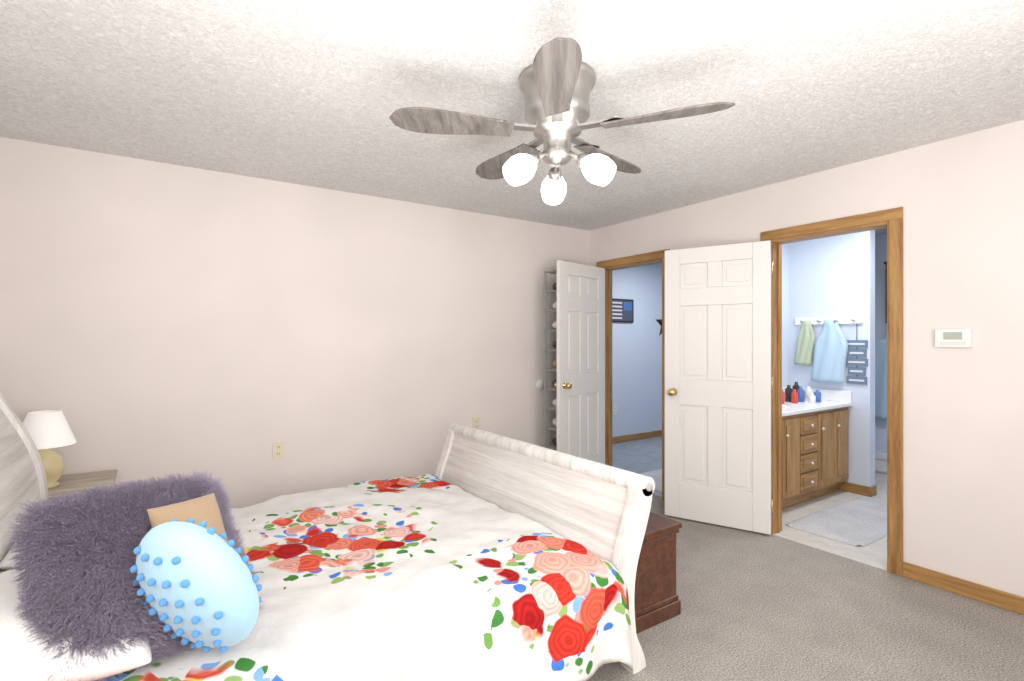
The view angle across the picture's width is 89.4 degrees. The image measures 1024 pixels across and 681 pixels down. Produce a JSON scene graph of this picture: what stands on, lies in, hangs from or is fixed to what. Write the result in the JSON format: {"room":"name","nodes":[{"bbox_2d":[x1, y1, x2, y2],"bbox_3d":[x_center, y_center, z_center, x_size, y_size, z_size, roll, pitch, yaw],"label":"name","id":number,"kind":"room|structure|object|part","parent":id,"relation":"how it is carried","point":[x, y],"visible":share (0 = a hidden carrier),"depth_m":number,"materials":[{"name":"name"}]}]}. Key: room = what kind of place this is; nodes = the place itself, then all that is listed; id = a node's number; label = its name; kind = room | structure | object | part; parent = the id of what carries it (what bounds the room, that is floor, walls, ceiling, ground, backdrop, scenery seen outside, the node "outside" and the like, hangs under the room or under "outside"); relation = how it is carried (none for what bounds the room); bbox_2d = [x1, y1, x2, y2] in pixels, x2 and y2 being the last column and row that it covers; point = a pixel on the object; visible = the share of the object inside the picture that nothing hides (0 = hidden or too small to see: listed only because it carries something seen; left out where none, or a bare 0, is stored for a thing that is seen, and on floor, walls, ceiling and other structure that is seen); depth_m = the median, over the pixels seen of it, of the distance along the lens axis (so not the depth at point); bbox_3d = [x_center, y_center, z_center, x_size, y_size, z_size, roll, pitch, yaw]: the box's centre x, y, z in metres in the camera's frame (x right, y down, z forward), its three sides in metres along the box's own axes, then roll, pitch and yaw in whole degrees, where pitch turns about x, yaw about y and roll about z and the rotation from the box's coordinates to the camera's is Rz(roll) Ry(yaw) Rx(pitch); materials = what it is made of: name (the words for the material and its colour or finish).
{"room":"bedroom","nodes":[
{"label":"bedroom","id":0,"kind":"room"},
{"bbox_2d":[0,137,591,507],"bbox_3d":[-1.088,0.130,3.946,4.410,2.440,0.140,0,0,-34],"label":"wall","id":1,"kind":"structure","parent":0,"point":[160,320],"depth_m":3.47,"materials":[{"name":"paint"}]},
{"bbox_2d":[273,441,283,458],"bbox_3d":[-1.596,0.750,3.537,0.072,0.116,0.008,0,0,-34],"label":"outlet","id":2,"kind":"object","parent":1,"relation":"attached to","point":[278,450],"visible":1,"depth_m":3.54,"materials":[{"name":"beige plastic"}]},
{"bbox_2d":[473,417,479,428],"bbox_3d":[-0.302,0.710,4.410,0.072,0.116,0.008,0,0,-34],"label":"outlet","id":3,"kind":"object","parent":1,"relation":"attached to","point":[476,422],"visible":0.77,"depth_m":4.41,"materials":[{"name":"beige plastic"}]},
{"bbox_2d":[536,379,543,389],"bbox_3d":[0.265,0.410,4.794,0.100,0.100,0.006,0,0,-34],"label":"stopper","id":4,"kind":"object","parent":1,"relation":"attached to","point":[540,384],"visible":0.94,"depth_m":4.79,"materials":[{"name":"white plastic"}]},
{"bbox_2d":[0,0,1023,234],"bbox_3d":[1.351,-1.140,3.577,8.040,0.100,5.600,0,0,-34],"label":"ceiling","id":5,"kind":"structure","parent":0,"point":[315,93],"depth_m":2.21,"materials":[{"name":"white paint"}]},
{"bbox_2d":[389,37,734,204],"bbox_3d":[0.183,-0.849,2.092,1.293,0.482,1.236,0,0,5],"label":"ceiling fan","id":6,"kind":"object","parent":5,"relation":"attached to","point":[557,79],"visible":1,"depth_m":2.06,"materials":[{"name":"silver metal"}]},
{"bbox_3d":[0.186,-0.849,2.133,0.539,0.482,0.519,0,0,5],"label":"motor","id":7,"kind":"part","parent":6,"relation":"part of","materials":[{"name":"silver metal"}]},
{"bbox_2d":[587,436,1023,680],"bbox_3d":[1.351,1.399,3.577,8.040,0.102,5.600,0,0,-34],"label":"floor","id":8,"kind":"structure","parent":0,"point":[787,603],"depth_m":2.52,"materials":[{"name":"beige carpet"}]},
{"bbox_2d":[48,469,116,502],"bbox_3d":[-2.374,1.050,2.663,0.542,0.600,0.510,0,0,-34],"label":"nightstand","id":9,"kind":"object","parent":8,"relation":"on","point":[74,483],"visible":0.12,"depth_m":2.75,"materials":[{"name":"beige wood"}]},
{"bbox_2d":[23,410,76,488],"bbox_3d":[-2.389,0.557,2.647,0.250,0.385,0.250,0,0,-34],"label":"table lamp","id":10,"kind":"object","parent":9,"relation":"on","point":[53,462],"depth_m":2.61,"materials":[{"name":"white fabric"}]},
{"bbox_3d":[-2.389,0.450,2.647,0.250,0.170,0.250,0,0,-34],"label":"lamp shade","id":11,"kind":"part","parent":10,"relation":"part of","materials":[{"name":"white fabric"}]},
{"bbox_2d":[0,391,654,680],"bbox_3d":[-0.908,0.666,2.200,2.459,1.379,1.854,0,0,-34],"label":"bed","id":12,"kind":"object","parent":8,"relation":"on","point":[481,555],"visible":1,"depth_m":1.73,"materials":[{"name":"white fabric"}]},
{"bbox_3d":[-1.793,0.664,1.595,0.314,1.377,1.749,0,0,-34],"label":"headboard","id":13,"kind":"part","parent":12,"relation":"part of","materials":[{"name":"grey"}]},
{"bbox_2d":[0,560,154,680],"bbox_3d":[-1.278,0.779,1.466,0.456,0.192,0.720,0,0,-34],"label":"pillow","id":14,"kind":"object","parent":12,"relation":"on","point":[116,643],"depth_m":1.27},
{"bbox_2d":[129,518,262,653],"bbox_3d":[-0.845,0.660,1.396,0.301,0.376,0.330,0,0,-34],"label":"pillow","id":15,"kind":"object","parent":12,"relation":"on","point":[188,583],"depth_m":1.31,"materials":[{"name":"blue fabric"}]},
{"bbox_2d":[0,473,633,680],"bbox_3d":[-0.853,1.067,2.237,1.970,0.449,1.854,0,0,-34],"label":"comforter","id":16,"kind":"object","parent":12,"relation":"on","point":[426,577],"depth_m":1.88,"materials":[{"name":"white fabric"}]},
{"bbox_3d":[0.032,0.961,2.826,0.200,0.789,1.749,0,0,-34],"label":"footboard","id":17,"kind":"part","parent":12,"relation":"part of","materials":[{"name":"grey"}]},
{"bbox_2d":[640,469,661,491],"bbox_3d":[1.527,1.335,5.023,0.790,0.027,0.560,0,0,-34],"label":"rug","id":18,"kind":"object","parent":8,"relation":"on","point":[656,475],"visible":0.23,"depth_m":5.04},
{"bbox_2d":[634,512,681,633],"bbox_3d":[0.292,1.124,2.947,0.470,0.452,1.270,0,0,-34],"label":"chest","id":19,"kind":"object","parent":8,"relation":"on","point":[657,601],"visible":0.15,"depth_m":2.47,"materials":[{"name":"brown wood"}]},
{"bbox_2d":[782,406,848,508],"bbox_3d":[2.277,0.968,4.415,1.416,0.765,0.577,0,0,-34],"label":"bathroom vanity","id":20,"kind":"object","parent":8,"relation":"on","point":[815,443],"depth_m":4.25,"materials":[{"name":"brown wood"}]},
{"bbox_2d":[782,398,851,413],"bbox_3d":[2.272,0.565,4.422,1.416,0.030,0.561,0,0,-34],"label":"countertop","id":21,"kind":"structure","parent":20,"relation":"on","point":[789,405],"depth_m":4.45,"materials":[{"name":"white stone"}]},
{"bbox_2d":[787,496,886,545],"bbox_3d":[2.639,1.337,3.921,1.240,0.021,0.510,0,0,-34],"label":"bath rug","id":22,"kind":"object","parent":8,"relation":"on","point":[861,520],"visible":0.75,"depth_m":3.78,"materials":[{"name":"white fabric"}]},
{"bbox_2d":[592,120,1023,596],"bbox_3d":[1.732,0.130,3.834,0.120,2.440,5.600,0,0,-34],"label":"wall","id":23,"kind":"structure","parent":0,"point":[961,198],"depth_m":2.89,"materials":[{"name":"paint"}]},
{"bbox_2d":[557,260,604,463],"bbox_3d":[0.637,0.324,4.703,0.035,2.028,0.710,0,0,43],"label":"door leaf","id":24,"kind":"structure","parent":23,"relation":"in","point":[581,354],"depth_m":4.67,"materials":[{"name":"white wood"}]},
{"bbox_2d":[554,382,571,388],"bbox_3d":[0.654,0.325,4.722,0.175,1.740,0.680,0,0,43],"label":"door knob","id":25,"kind":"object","parent":24,"relation":"attached to","point":[565,385],"depth_m":4.46,"materials":[{"name":"gold metal"}]},
{"bbox_2d":[544,260,596,450],"bbox_3d":[0.556,0.220,4.738,0.209,1.829,0.570,0,0,43],"label":"organizer","id":26,"kind":"object","parent":24,"relation":"hanging from","point":[554,364],"visible":0.06,"depth_m":4.59,"materials":[{"name":"silver metal"}]},
{"bbox_2d":[613,405,616,413],"bbox_3d":[1.352,0.912,6.803,0.070,0.115,0.010,0,0,-34],"label":"outlet","id":27,"kind":"object","parent":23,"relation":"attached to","point":[615,409],"visible":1,"depth_m":6.80,"materials":[{"name":"white plastic"}]},
{"bbox_2d":[612,298,633,322],"bbox_3d":[1.426,-0.395,6.845,0.500,0.310,0.024,0,0,-34],"label":"framed picture","id":28,"kind":"object","parent":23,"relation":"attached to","point":[622,310],"visible":0.71,"depth_m":6.87,"materials":[{"name":"grey metal"}]},
{"bbox_2d":[612,430,661,443],"bbox_3d":[1.688,1.308,7.029,3.380,0.085,0.014,0,0,-34],"label":"baseboard","id":29,"kind":"structure","parent":23,"relation":"attached to","point":[638,436],"depth_m":7.02,"materials":[{"name":"brown wood"}]},
{"bbox_2d":[655,319,661,335],"bbox_3d":[2.186,-0.250,7.346,0.399,0.380,0.040,0,0,-34],"label":"decor","id":30,"kind":"object","parent":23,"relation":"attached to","point":[659,321],"visible":0.26,"depth_m":7.30,"materials":[{"name":"grey metal"}]},
{"bbox_2d":[665,240,770,534],"bbox_3d":[1.484,0.324,3.780,0.735,2.028,0.035,0,0,34],"label":"door leaf","id":31,"kind":"structure","parent":23,"relation":"in","point":[718,378],"depth_m":3.75,"materials":[{"name":"white wood"}]},
{"bbox_2d":[668,262,772,512],"bbox_3d":[1.505,0.325,3.766,0.705,1.740,0.175,0,0,34],"label":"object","id":32,"kind":"structure","parent":31,"relation":"attached to","point":[672,391],"depth_m":3.59,"materials":[{"name":"gold metal"}]},
{"bbox_2d":[596,207,902,575],"bbox_3d":[1.589,0.292,4.045,0.152,2.115,2.520,0,0,-34],"label":"door frame","id":33,"kind":"structure","parent":23,"relation":"attached to","point":[893,220],"depth_m":3.32,"materials":[{"name":"brown wood"}]},
{"bbox_2d":[782,386,789,397],"bbox_3d":[2.121,0.500,4.646,1.416,0.100,0.020,0,0,-34],"label":"backsplash","id":34,"kind":"structure","parent":23,"relation":"attached to","point":[785,390],"depth_m":4.64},
{"bbox_2d":[790,386,851,401],"bbox_3d":[2.855,0.500,4.806,0.020,0.100,0.536,0,0,-34],"label":"backsplash","id":35,"kind":"structure","parent":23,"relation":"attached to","point":[795,391],"depth_m":4.65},
{"bbox_2d":[794,315,867,384],"bbox_3d":[2.880,0.082,4.720,0.085,0.603,0.615,0,0,-34],"label":"rack","id":36,"kind":"object","parent":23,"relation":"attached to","point":[832,353],"visible":1,"depth_m":4.67,"materials":[{"name":"white plastic"}]},
{"bbox_2d":[794,320,815,365],"bbox_3d":[2.760,0.022,4.894,0.042,0.415,0.183,0,0,-34],"label":"towel","id":37,"kind":"object","parent":36,"relation":"hanging from","point":[806,338],"depth_m":4.87,"materials":[{"name":"green fabric"}]},
{"bbox_2d":[811,319,848,383],"bbox_3d":[2.875,0.098,4.706,0.062,0.565,0.302,0,0,-34],"label":"towel","id":38,"kind":"object","parent":36,"relation":"hanging from","point":[831,351],"depth_m":4.68,"materials":[{"name":"blue fabric"}]},
{"bbox_2d":[839,482,873,496],"bbox_3d":[2.898,1.308,4.757,0.014,0.085,0.714,0,0,-34],"label":"baseboard","id":39,"kind":"structure","parent":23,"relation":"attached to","point":[844,486],"depth_m":4.54,"materials":[{"name":"brown wood"}]},
{"bbox_2d":[875,452,886,473],"bbox_3d":[3.970,1.248,4.976,0.088,0.205,1.380,0,0,-34],"label":"heater unit","id":40,"kind":"object","parent":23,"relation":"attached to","point":[880,462],"visible":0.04,"depth_m":5.26,"materials":[{"name":"white plastic"}]},
{"bbox_2d":[875,339,886,419],"bbox_3d":[3.829,0.388,5.182,0.095,0.825,0.550,0,0,-34],"label":"towel","id":41,"kind":"object","parent":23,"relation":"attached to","point":[881,379],"visible":0.25,"depth_m":5.25,"materials":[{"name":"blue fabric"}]},
{"bbox_2d":[884,262,886,322],"bbox_3d":[3.930,-0.472,4.882,0.260,0.605,0.660,0,0,-34],"label":"wall","id":42,"kind":"structure","parent":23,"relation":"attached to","point":[885,263],"depth_m":5.09,"materials":[{"name":"paint"}]},
{"bbox_2d":[935,329,971,346],"bbox_3d":[2.360,-0.013,2.768,0.029,0.095,0.150,0,0,-34],"label":"thermostat","id":43,"kind":"object","parent":23,"relation":"attached to","point":[953,337],"visible":1,"depth_m":2.76,"materials":[{"name":"white plastic"}]},
{"bbox_2d":[903,562,1023,614],"bbox_3d":[2.699,1.308,2.277,0.018,0.085,1.655,0,0,-34],"label":"baseboard","id":44,"kind":"structure","parent":23,"relation":"attached to","point":[990,595],"depth_m":2.73,"materials":[{"name":"brown wood"}]}
]}

